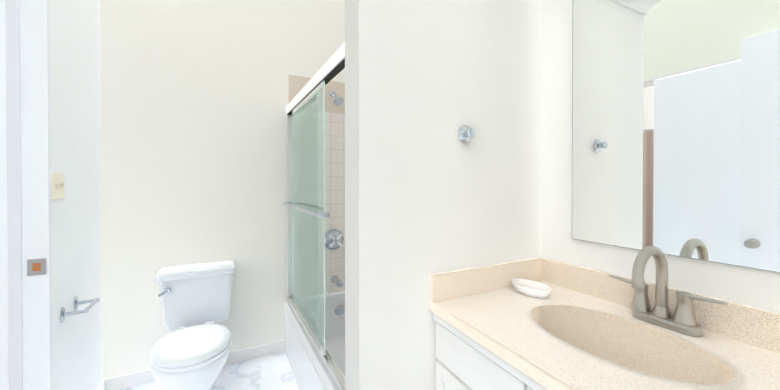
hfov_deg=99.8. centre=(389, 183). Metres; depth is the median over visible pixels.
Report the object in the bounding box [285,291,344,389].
bathtub
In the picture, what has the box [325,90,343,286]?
fixtures
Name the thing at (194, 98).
wall
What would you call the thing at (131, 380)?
baseboard
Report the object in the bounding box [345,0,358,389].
wall
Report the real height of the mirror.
1.222 m
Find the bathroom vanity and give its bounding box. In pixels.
[436,282,779,389]
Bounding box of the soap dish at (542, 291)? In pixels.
[511,278,551,297]
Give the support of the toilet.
on the floor
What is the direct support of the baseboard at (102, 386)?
attached to the wall at (75, 152)
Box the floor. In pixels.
[120,351,298,389]
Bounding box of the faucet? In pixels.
[608,246,726,336]
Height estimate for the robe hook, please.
0.068 m
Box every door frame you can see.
[0,0,51,389]
[283,42,344,389]
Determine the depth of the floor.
2.12 m
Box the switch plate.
[51,173,63,199]
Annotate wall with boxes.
[49,0,102,389]
[100,0,344,378]
[289,75,344,296]
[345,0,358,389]
[359,0,540,389]
[540,0,640,277]
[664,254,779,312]
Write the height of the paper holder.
0.068 m
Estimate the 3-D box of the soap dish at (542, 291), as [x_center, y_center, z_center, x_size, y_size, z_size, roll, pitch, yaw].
[0.541,0.403,1.265,0.106,0.031,0.166,0,0,-28]
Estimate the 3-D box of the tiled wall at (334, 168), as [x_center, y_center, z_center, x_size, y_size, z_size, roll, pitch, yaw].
[-0.074,0.040,2.007,0.798,1.690,1.409,0,0,-28]
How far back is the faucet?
0.97 m
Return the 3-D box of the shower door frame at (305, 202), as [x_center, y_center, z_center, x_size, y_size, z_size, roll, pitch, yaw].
[-0.448,0.147,1.813,0.096,1.426,1.402,0,0,-28]
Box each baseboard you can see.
[97,379,105,389]
[106,340,283,389]
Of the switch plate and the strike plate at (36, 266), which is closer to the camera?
the strike plate at (36, 266)
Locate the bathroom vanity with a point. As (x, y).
(582, 328)
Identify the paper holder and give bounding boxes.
[60,296,99,322]
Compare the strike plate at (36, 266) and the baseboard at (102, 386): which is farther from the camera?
the baseboard at (102, 386)
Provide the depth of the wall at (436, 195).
1.18 m
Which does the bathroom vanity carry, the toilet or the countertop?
the countertop
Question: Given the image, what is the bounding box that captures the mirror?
[572,0,779,272]
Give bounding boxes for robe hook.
[458,126,474,142]
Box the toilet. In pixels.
[148,261,234,389]
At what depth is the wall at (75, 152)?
1.60 m
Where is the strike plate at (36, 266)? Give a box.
[27,258,45,275]

